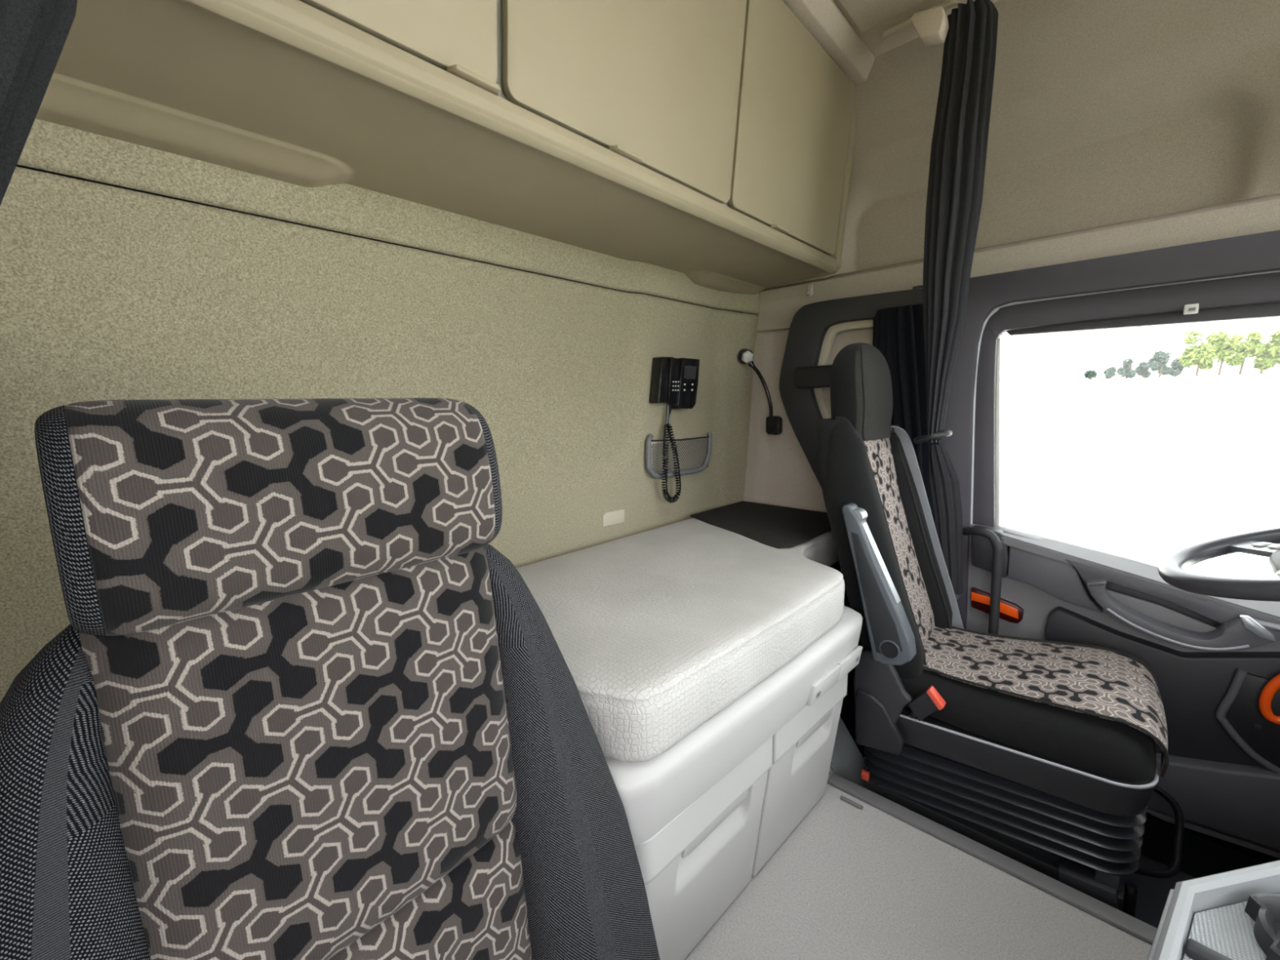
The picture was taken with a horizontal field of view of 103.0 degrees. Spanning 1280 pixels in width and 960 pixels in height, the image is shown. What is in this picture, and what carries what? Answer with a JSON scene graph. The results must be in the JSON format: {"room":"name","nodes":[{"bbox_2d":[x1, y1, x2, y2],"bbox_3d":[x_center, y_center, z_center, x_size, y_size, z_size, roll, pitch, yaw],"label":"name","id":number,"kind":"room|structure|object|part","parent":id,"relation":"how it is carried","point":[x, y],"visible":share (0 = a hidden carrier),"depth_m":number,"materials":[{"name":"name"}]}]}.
{"room":"vehicle interior","nodes":[
{"label":"vehicle interior","id":0,"kind":"room"},
{"bbox_2d":[16,164,740,312],"bbox_3d":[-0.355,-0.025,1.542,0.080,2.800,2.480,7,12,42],"label":"trim","id":1,"kind":"structure","parent":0,"point":[18,166],"depth_m":1.04,"materials":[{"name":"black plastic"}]},
{"bbox_2d":[0,166,758,702],"bbox_3d":[-0.294,-0.038,1.448,0.086,1.052,2.272,7,12,44],"label":"wall","id":2,"kind":"structure","parent":0,"point":[107,292],"depth_m":1.04,"materials":[{"name":"fabric"}]},
{"bbox_2d":[17,118,759,315],"bbox_3d":[-0.299,-0.632,1.353,0.072,0.146,2.272,7,12,44],"label":"wall panel","id":3,"kind":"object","parent":2,"relation":"attached to","point":[49,146],"depth_m":1.04,"materials":[{"name":"fabric"}]},
{"bbox_2d":[602,508,624,526],"bbox_3d":[-0.089,0.124,1.671,0.012,0.048,0.100,7,12,42],"label":"tab","id":4,"kind":"object","parent":2,"relation":"attached to","point":[615,517],"visible":1,"depth_m":1.67,"materials":[{"name":"beige plastic"}]},
{"bbox_2d":[648,356,699,502],"bbox_3d":[0.127,-0.176,1.818,0.062,0.511,0.216,7,12,42],"label":"telephone","id":5,"kind":"object","parent":2,"relation":"attached to","point":[673,381],"visible":1,"depth_m":1.77,"materials":[{"name":"black plastic"}]},
{"bbox_3d":[0.107,-0.057,1.796,0.042,0.283,0.103,7,12,42],"label":"coiled cord","id":6,"kind":"part","parent":5,"relation":"part of","materials":[{"name":"black plastic"}]},
{"bbox_2d":[645,432,711,478],"bbox_3d":[0.155,-0.098,1.881,0.035,0.163,0.390,7,12,42],"label":"pocket","id":7,"kind":"object","parent":2,"relation":"attached to","point":[694,455],"visible":0.91,"depth_m":1.88,"materials":[{"name":"fabric"}]},
{"bbox_2d":[740,311,863,737],"bbox_3d":[0.805,-0.128,2.078,0.965,2.800,0.065,7,12,42],"label":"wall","id":8,"kind":"structure","parent":0,"point":[851,726],"depth_m":2.15,"materials":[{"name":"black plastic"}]},
{"bbox_2d":[1140,812,1279,878],"bbox_3d":[1.538,1.061,1.463,1.720,0.165,0.055,7,12,42],"label":"floor","id":9,"kind":"structure","parent":8,"relation":"attached to","point":[1203,855],"depth_m":1.41,"materials":[{"name":"black plastic"}]},
{"bbox_2d":[851,735,858,746],"bbox_3d":[0.591,1.628,0.896,2.550,0.690,2.500,7,12,42],"label":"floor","id":10,"kind":"structure","parent":0,"point":[853,737],"depth_m":2.13,"materials":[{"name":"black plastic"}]},
{"bbox_2d":[833,0,1000,57],"bbox_3d":[0.200,-1.244,0.754,0.440,0.035,2.370,7,12,42],"label":"ceiling","id":11,"kind":"structure","parent":0,"point":[873,38],"depth_m":1.54,"materials":[{"name":"plastic"}]},
{"bbox_2d":[0,0,77,205],"bbox_3d":[-0.361,-0.459,0.170,0.129,1.230,0.350,7,12,42],"label":"curtain","id":12,"kind":"object","parent":11,"relation":"hanging from","point":[33,33],"visible":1,"depth_m":0.26,"materials":[{"name":"black fabric"}]},
{"bbox_2d":[684,694,1151,959],"bbox_3d":[0.492,0.997,0.868,2.170,0.050,2.320,7,12,42],"label":"floor","id":13,"kind":"structure","parent":0,"point":[849,882],"depth_m":1.11,"materials":[{"name":"carpet"}]},
{"bbox_2d":[0,397,660,959],"bbox_3d":[-0.143,0.490,0.420,0.630,1.110,0.730,7,12,42],"label":"passenger seat","id":14,"kind":"object","parent":13,"relation":"on","point":[296,700],"visible":1,"depth_m":0.45,"materials":[{"name":"fabric"}]},
{"bbox_2d":[604,560,862,959],"bbox_3d":[-0.013,0.646,1.253,0.749,0.548,2.140,7,12,42],"label":"base cabinet","id":15,"kind":"object","parent":13,"relation":"on","point":[706,814],"visible":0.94,"depth_m":1.00,"materials":[{"name":"plastic"}]},
{"bbox_2d":[515,501,844,762],"bbox_3d":[-0.018,0.308,1.215,0.730,0.130,2.079,7,12,42],"label":"mattress","id":16,"kind":"object","parent":15,"relation":"on","point":[657,632],"visible":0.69,"depth_m":1.07,"materials":[{"name":"fabric"}]},
{"bbox_3d":[0.101,0.752,0.976,0.454,0.393,0.114,-7,11,-35],"label":"drawer","id":17,"kind":"part","parent":15,"relation":"part of","materials":[{"name":"plastic"}]},
{"bbox_3d":[0.149,0.650,0.978,0.203,0.044,0.013,-9,12,-44],"label":"handle","id":18,"kind":"part","parent":15,"relation":"part of","materials":[{"name":"plastic"}]},
{"bbox_3d":[0.176,0.454,1.121,0.952,0.136,0.291,-10,12,-44],"label":"rail","id":19,"kind":"part","parent":15,"relation":"part of","materials":[{"name":"plastic"}]},
{"bbox_3d":[0.400,0.703,1.258,0.360,0.393,0.058,-9,12,-44],"label":"drawer","id":20,"kind":"part","parent":15,"relation":"part of","materials":[{"name":"plastic"}]},
{"bbox_3d":[0.430,0.603,1.252,0.172,0.044,0.013,-9,12,-44],"label":"handle","id":21,"kind":"part","parent":15,"relation":"part of","materials":[{"name":"plastic"}]},
{"bbox_2d":[806,663,840,706],"bbox_3d":[0.429,0.476,1.185,0.134,0.052,0.020,-9,12,-44],"label":"latch","id":22,"kind":"object","parent":15,"relation":"attached to","point":[831,675],"depth_m":1.17,"materials":[{"name":"plastic"}]},
{"bbox_3d":[0.630,0.569,1.708,0.020,0.540,0.570,7,12,42],"label":"seat panel","id":23,"kind":"part","parent":15,"relation":"part of","materials":[{"name":"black plastic"}]},
{"bbox_2d":[836,645,862,682],"bbox_3d":[0.523,0.460,1.276,0.125,0.052,0.020,-9,12,-44],"label":"latch","id":24,"kind":"object","parent":15,"relation":"attached to","point":[850,659],"depth_m":1.26,"materials":[{"name":"plastic"}]},
{"bbox_2d":[827,773,1157,944],"bbox_3d":[1.082,0.937,0.982,1.465,0.012,0.076,7,12,42],"label":"trim","id":25,"kind":"structure","parent":13,"relation":"on","point":[1146,932],"depth_m":1.20,"materials":[{"name":"plastic"}]},
{"bbox_2d":[1146,860,1279,959],"bbox_3d":[0.793,0.769,0.501,0.583,0.500,0.711,7,12,42],"label":"console","id":26,"kind":"object","parent":13,"relation":"on","point":[1233,914],"visible":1,"depth_m":0.61,"materials":[{"name":"plastic"}]},
{"bbox_2d":[743,0,1279,512],"bbox_3d":[1.320,-0.453,1.383,2.400,1.837,0.183,7,12,42],"label":"wall","id":27,"kind":"structure","parent":0,"point":[1103,112],"depth_m":1.43,"materials":[{"name":"fabric"}]},
{"bbox_2d":[35,0,855,294],"bbox_3d":[-0.157,-0.940,1.142,0.468,0.678,2.213,7,12,42],"label":"locker","id":28,"kind":"object","parent":27,"relation":"attached to","point":[711,142],"visible":0.98,"depth_m":0.94,"materials":[{"name":"plastic"}]},
{"bbox_3d":[-0.448,-0.854,0.538,0.068,0.530,0.663,7,12,42],"label":"flap door","id":29,"kind":"part","parent":28,"relation":"part of","materials":[{"name":"plastic"}]},
{"bbox_3d":[0.016,-0.939,1.035,0.068,0.530,0.671,7,12,42],"label":"flap door","id":30,"kind":"part","parent":28,"relation":"part of","materials":[{"name":"plastic"}]},
{"bbox_3d":[0.479,-1.022,1.529,0.068,0.530,0.673,7,12,42],"label":"flap door","id":31,"kind":"part","parent":28,"relation":"part of","materials":[{"name":"plastic"}]},
{"bbox_2d":[737,348,782,435],"bbox_3d":[0.492,-0.362,2.087,0.184,0.352,0.064,1,9,15],"label":"reading lamp","id":32,"kind":"object","parent":27,"relation":"attached to","point":[774,424],"visible":1,"depth_m":2.06,"materials":[{"name":"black plastic"}]},
{"bbox_2d":[806,284,813,296],"bbox_3d":[0.650,-0.728,1.953,0.022,0.044,0.037,7,12,42],"label":"coat hook","id":33,"kind":"object","parent":27,"relation":"attached to","point":[810,292],"visible":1,"depth_m":1.95,"materials":[{"name":"white plastic"}]},
{"bbox_2d":[782,0,874,85],"bbox_3d":[0.009,-1.227,0.914,0.088,0.068,2.240,7,12,42],"label":"trim","id":34,"kind":"structure","parent":27,"relation":"attached to","point":[824,20],"depth_m":1.50,"materials":[{"name":"plastic"}]},
{"bbox_2d":[813,319,873,418],"bbox_3d":[0.830,-0.115,1.884,0.393,0.925,0.035,7,12,42],"label":"trim","id":35,"kind":"structure","parent":27,"relation":"attached to","point":[833,331],"depth_m":1.91,"materials":[{"name":"beige plastic"}]},
{"bbox_2d":[778,288,923,488],"bbox_3d":[0.763,-0.158,1.904,0.523,1.006,0.083,7,12,42],"label":"trim","id":36,"kind":"structure","parent":27,"relation":"attached to","point":[800,373],"depth_m":1.94,"materials":[{"name":"grey plastic"}]},
{"bbox_2d":[839,0,928,32],"bbox_3d":[1.197,-1.263,0.887,1.655,0.030,0.220,7,12,42],"label":"trim","id":37,"kind":"structure","parent":27,"relation":"attached to","point":[867,15],"depth_m":1.43,"materials":[{"name":"plastic"}]},
{"bbox_2d":[872,303,938,523],"bbox_3d":[0.907,-0.093,1.722,0.272,0.959,0.061,7,12,42],"label":"window curtain","id":38,"kind":"object","parent":27,"relation":"hanging from","point":[898,332],"visible":0.5,"depth_m":1.68,"materials":[{"name":"black fabric"}]},
{"bbox_2d":[743,194,1279,332],"bbox_3d":[1.329,-0.610,1.373,2.400,0.176,0.033,7,12,42],"label":"trim","id":39,"kind":"structure","parent":27,"relation":"attached to","point":[778,305],"depth_m":1.46,"materials":[{"name":"plastic"}]},
{"bbox_2d":[857,744,1196,928],"bbox_3d":[1.336,1.170,1.256,1.720,0.060,0.655,7,12,42],"label":"floor","id":40,"kind":"structure","parent":0,"point":[1153,893],"depth_m":1.39,"materials":[{"name":"rubber"}]},
{"bbox_2d":[817,342,1184,917],"bbox_3d":[0.945,0.362,1.413,0.872,1.506,0.594,7,12,42],"label":"seat","id":41,"kind":"object","parent":40,"relation":"on","point":[1041,754],"visible":0.98,"depth_m":1.31,"materials":[{"name":"fabric"}]},
{"bbox_2d":[827,716,870,788],"bbox_3d":[0.652,0.915,1.608,0.194,0.236,0.250,7,12,42],"label":"trim","id":42,"kind":"structure","parent":41,"relation":"attached to","point":[847,761],"depth_m":1.65,"materials":[{"name":"plastic"}]},
{"bbox_3d":[0.611,0.297,1.315,0.140,0.311,0.006,7,12,42],"label":"armrest panel","id":43,"kind":"part","parent":41,"relation":"part of","materials":[{"name":"plastic"}]},
{"bbox_3d":[0.625,0.273,1.333,0.188,0.408,0.052,7,12,42],"label":"armrest","id":44,"kind":"part","parent":41,"relation":"part of","materials":[{"name":"plastic"}]},
{"bbox_3d":[0.983,0.208,1.716,0.188,0.408,0.052,7,12,42],"label":"armrest","id":45,"kind":"part","parent":41,"relation":"part of","materials":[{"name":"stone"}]},
{"bbox_3d":[0.887,0.930,1.329,0.560,0.050,0.040,7,12,42],"label":"slide rail","id":46,"kind":"part","parent":41,"relation":"part of","materials":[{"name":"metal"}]},
{"bbox_2d":[899,668,1155,782],"bbox_3d":[1.001,0.557,1.394,0.574,0.155,0.449,7,12,42],"label":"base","id":47,"kind":"object","parent":41,"relation":"on","point":[1052,725],"depth_m":1.20,"materials":[{"name":"black plastic"}]},
{"bbox_2d":[923,626,1168,775],"bbox_3d":[1.015,0.531,1.376,0.576,0.130,0.399,7,12,42],"label":"cushion","id":48,"kind":"object","parent":41,"relation":"on","point":[1110,695],"depth_m":1.26,"materials":[{"name":"fabric"}]},
{"bbox_3d":[2.137,0.333,0.803,0.160,1.780,0.060,7,12,42],"label":"wall","id":49,"kind":"structure","parent":0,"visible":0},
{"bbox_2d":[912,230,1279,629],"bbox_3d":[1.545,0.088,1.278,1.632,1.355,0.070,7,12,42],"label":"door frame","id":50,"kind":"structure","parent":49,"relation":"attached to","point":[1255,253],"depth_m":1.44,"materials":[{"name":"grey plastic"}]},
{"bbox_2d":[966,270,1279,851],"bbox_3d":[1.552,0.250,1.268,1.340,1.540,0.200,7,12,42],"label":"door","id":51,"kind":"structure","parent":49,"relation":"in","point":[1211,659],"depth_m":1.37,"materials":[{"name":"black plastic"}]},
{"bbox_2d":[962,526,1003,635],"bbox_3d":[1.081,0.367,1.629,0.054,0.445,0.135,-6,10,-32],"label":"grab bar","id":52,"kind":"object","parent":51,"relation":"attached to","point":[997,549],"visible":0.8,"depth_m":1.57,"materials":[{"name":"grey plastic"}]},
{"bbox_3d":[1.254,0.283,1.538,0.230,0.174,0.050,7,12,42],"label":"panel","id":53,"kind":"part","parent":51,"relation":"part of","materials":[{"name":"plastic"}]},
{"bbox_3d":[1.414,0.583,1.501,0.816,0.818,0.060,7,12,42],"label":"panel","id":54,"kind":"part","parent":51,"relation":"part of","materials":[{"name":"grey plastic"}]},
{"bbox_3d":[1.371,-0.437,1.403,0.593,0.037,0.030,7,12,42],"label":"blind rail","id":55,"kind":"part","parent":51,"relation":"part of","materials":[{"name":"black plastic"}]},
{"bbox_3d":[1.456,0.602,1.403,0.552,0.421,0.050,7,12,42],"label":"panel","id":56,"kind":"part","parent":51,"relation":"part of","materials":[{"name":"grey plastic"}]},
{"bbox_2d":[1066,559,1260,623],"bbox_3d":[1.432,0.312,1.363,0.459,0.129,0.050,7,12,42],"label":"door handle","id":57,"kind":"object","parent":51,"relation":"attached to","point":[1144,593],"depth_m":1.39,"materials":[{"name":"plastic"}]},
{"bbox_3d":[1.426,0.360,1.342,0.381,0.139,0.090,7,12,42],"label":"armrest","id":58,"kind":"part","parent":51,"relation":"part of","materials":[{"name":"plastic"}]},
{"bbox_2d":[1214,668,1279,773],"bbox_3d":[1.565,0.614,1.259,0.190,0.269,0.030,7,12,42],"label":"speaker grille","id":59,"kind":"object","parent":51,"relation":"attached to","point":[1246,741],"depth_m":1.28,"materials":[{"name":"plastic"}]},
{"bbox_3d":[1.485,0.355,1.224,0.059,0.048,0.020,7,12,42],"label":"lever","id":60,"kind":"part","parent":51,"relation":"part of","materials":[{"name":"silver metal"}]},
{"bbox_2d":[1258,673,1279,724],"bbox_3d":[1.554,0.521,1.217,0.090,0.148,0.019,7,12,42],"label":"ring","id":61,"kind":"object","parent":51,"relation":"hanging from","point":[1266,696],"visible":1,"depth_m":1.24,"materials":[{"name":"orange plastic"}]},
{"bbox_2d":[1146,808,1279,857],"bbox_3d":[1.580,0.955,1.368,0.322,0.036,0.030,7,12,42],"label":"door frame","id":62,"kind":"structure","parent":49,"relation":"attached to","point":[1230,838],"depth_m":1.37,"materials":[{"name":"black plastic"}]},
{"bbox_3d":[1.335,-1.290,0.919,1.000,0.035,0.580,7,12,42],"label":"ceiling","id":63,"kind":"structure","parent":0,"visible":0},
{"bbox_2d":[882,0,965,48],"bbox_3d":[1.242,-1.192,0.978,1.500,0.133,0.115,7,12,42],"label":"curtain bracket","id":64,"kind":"object","parent":63,"relation":"attached to","point":[931,24],"visible":1,"depth_m":1.36,"materials":[{"name":"plastic"}]},
{"bbox_2d":[923,0,998,442],"bbox_3d":[0.890,-0.686,1.454,0.119,1.154,0.131,-3,9,-15],"label":"curtain","id":65,"kind":"object","parent":64,"relation":"hanging from","point":[959,143],"visible":0.98,"depth_m":1.40,"materials":[{"name":"black fabric"}]},
{"bbox_2d":[913,429,952,444],"bbox_3d":[0.890,-0.132,1.546,0.102,0.046,0.111,7,12,42],"label":"strap","id":66,"kind":"object","parent":65,"relation":"attached to","point":[944,433],"visible":0.98,"depth_m":1.50,"materials":[{"name":"black plastic"}]},
{"bbox_2d":[928,444,963,595],"bbox_3d":[1.000,0.128,1.667,0.131,0.483,0.044,7,12,42],"label":"curtain tail","id":67,"kind":"object","parent":65,"relation":"hanging from","point":[944,484],"visible":0.9,"depth_m":1.65,"materials":[{"name":"black fabric"}]},
{"bbox_3d":[1.425,0.924,-0.003,0.060,1.120,2.340,7,12,42],"label":"wall","id":68,"kind":"structure","parent":0,"visible":0},
{"bbox_3d":[1.197,0.805,0.148,0.459,0.919,2.140,7,12,42],"label":"dashboard","id":69,"kind":"object","parent":68,"relation":"attached to","visible":0},
{"bbox_2d":[1158,527,1279,601],"bbox_3d":[1.384,0.245,1.023,0.485,0.378,0.491,7,12,42],"label":"steering wheel","id":70,"kind":"object","parent":69,"relation":"attached to","point":[1264,543],"visible":1,"depth_m":1.11,"materials":[{"name":"grey plastic"}]},
{"label":"outside","id":71,"kind":"structure","parent":0,"visible":0},
{"bbox_2d":[1000,373,1279,444],"bbox_3d":[33.232,-5.259,35.631,120.000,3.550,22.000,7,12,42],"label":"bank","id":72,"kind":"object","parent":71,"point":[1238,409],"visible":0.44,"depth_m":28.80,"materials":[{"name":"white"}]},
{"bbox_2d":[1083,369,1097,379],"bbox_3d":[30.817,-7.177,34.831,0.797,0.768,0.797,7,12,42],"label":"tree","id":73,"kind":"object","parent":72,"relation":"on","point":[1090,374],"visible":1,"depth_m":34.72,"materials":[{"name":"green plant"}]},
{"bbox_2d":[1102,365,1116,379],"bbox_3d":[33.549,-7.606,36.310,0.755,1.063,0.836,4,10,29],"label":"tree","id":74,"kind":"object","parent":72,"relation":"on","point":[1109,372],"visible":1,"depth_m":36.17,"materials":[{"name":"green plant"}]},
{"bbox_2d":[1115,357,1136,378],"bbox_3d":[32.083,-7.351,33.568,1.084,1.427,1.002,7,12,42],"label":"tree","id":75,"kind":"object","parent":72,"relation":"on","point":[1126,370],"visible":0.99,"depth_m":33.45,"materials":[{"name":"green plant"}]},
{"bbox_2d":[1134,360,1152,377],"bbox_3d":[34.757,-7.571,35.126,0.932,1.295,1.082,7,12,42],"label":"tree","id":76,"kind":"object","parent":72,"relation":"on","point":[1142,370],"visible":0.98,"depth_m":35.05,"materials":[{"name":"green plant"}]},
{"bbox_2d":[1146,350,1173,377],"bbox_3d":[33.173,-7.401,32.465,1.222,1.812,1.391,7,12,42],"label":"tree","id":77,"kind":"object","parent":72,"relation":"on","point":[1158,362],"visible":1,"depth_m":32.39,"materials":[{"name":"green plant"}]},
{"bbox_2d":[1168,356,1186,377],"bbox_3d":[36.071,-7.553,34.099,0.976,1.515,1.088,2,9,19],"label":"tree","id":78,"kind":"object","parent":72,"relation":"on","point":[1177,369],"visible":0.75,"depth_m":33.97,"materials":[{"name":"green plant"}]},
{"bbox_2d":[1177,329,1217,376],"bbox_3d":[34.445,-7.835,31.418,1.724,2.931,1.645,7,12,42],"label":"tree","id":79,"kind":"object","parent":72,"relation":"on","point":[1201,356],"visible":1,"depth_m":31.34,"materials":[{"name":"green plant"}]},
{"bbox_2d":[1204,330,1235,375],"bbox_3d":[37.411,-8.124,32.614,1.792,3.028,2.254,7,12,42],"label":"tree","id":80,"kind":"object","parent":72,"relation":"on","point":[1223,348],"visible":0.73,"depth_m":32.39,"materials":[{"name":"green plant"}]},
{"bbox_2d":[1224,329,1265,374],"bbox_3d":[35.788,-7.534,30.209,1.663,2.648,1.569,7,12,42],"label":"tree","id":81,"kind":"object","parent":72,"relation":"on","point":[1244,350],"visible":1,"depth_m":29.95,"materials":[{"name":"green plant"}]},
{"bbox_2d":[1252,342,1275,374],"bbox_3d":[38.571,-7.523,31.562,1.457,2.115,1.465,7,12,42],"label":"tree","id":82,"kind":"object","parent":72,"relation":"on","point":[1260,362],"visible":0.4,"depth_m":31.29,"materials":[{"name":"green plant"}]},
{"bbox_2d":[1264,327,1279,364],"bbox_3d":[37.109,-7.469,29.176,1.782,2.776,1.684,-3,9,-15],"label":"tree","id":83,"kind":"object","parent":72,"relation":"on","point":[1273,354],"visible":1,"depth_m":29.34,"materials":[{"name":"green plant"}]},
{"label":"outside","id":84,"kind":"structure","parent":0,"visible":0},
{"bbox_2d":[1000,437,1279,578],"bbox_3d":[55.232,-7.389,59.395,240.000,0.200,157.200,7,12,42],"label":"yard","id":85,"kind":"structure","parent":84,"point":[1146,501],"depth_m":12.88,"materials":[{"name":"white"}]}
]}

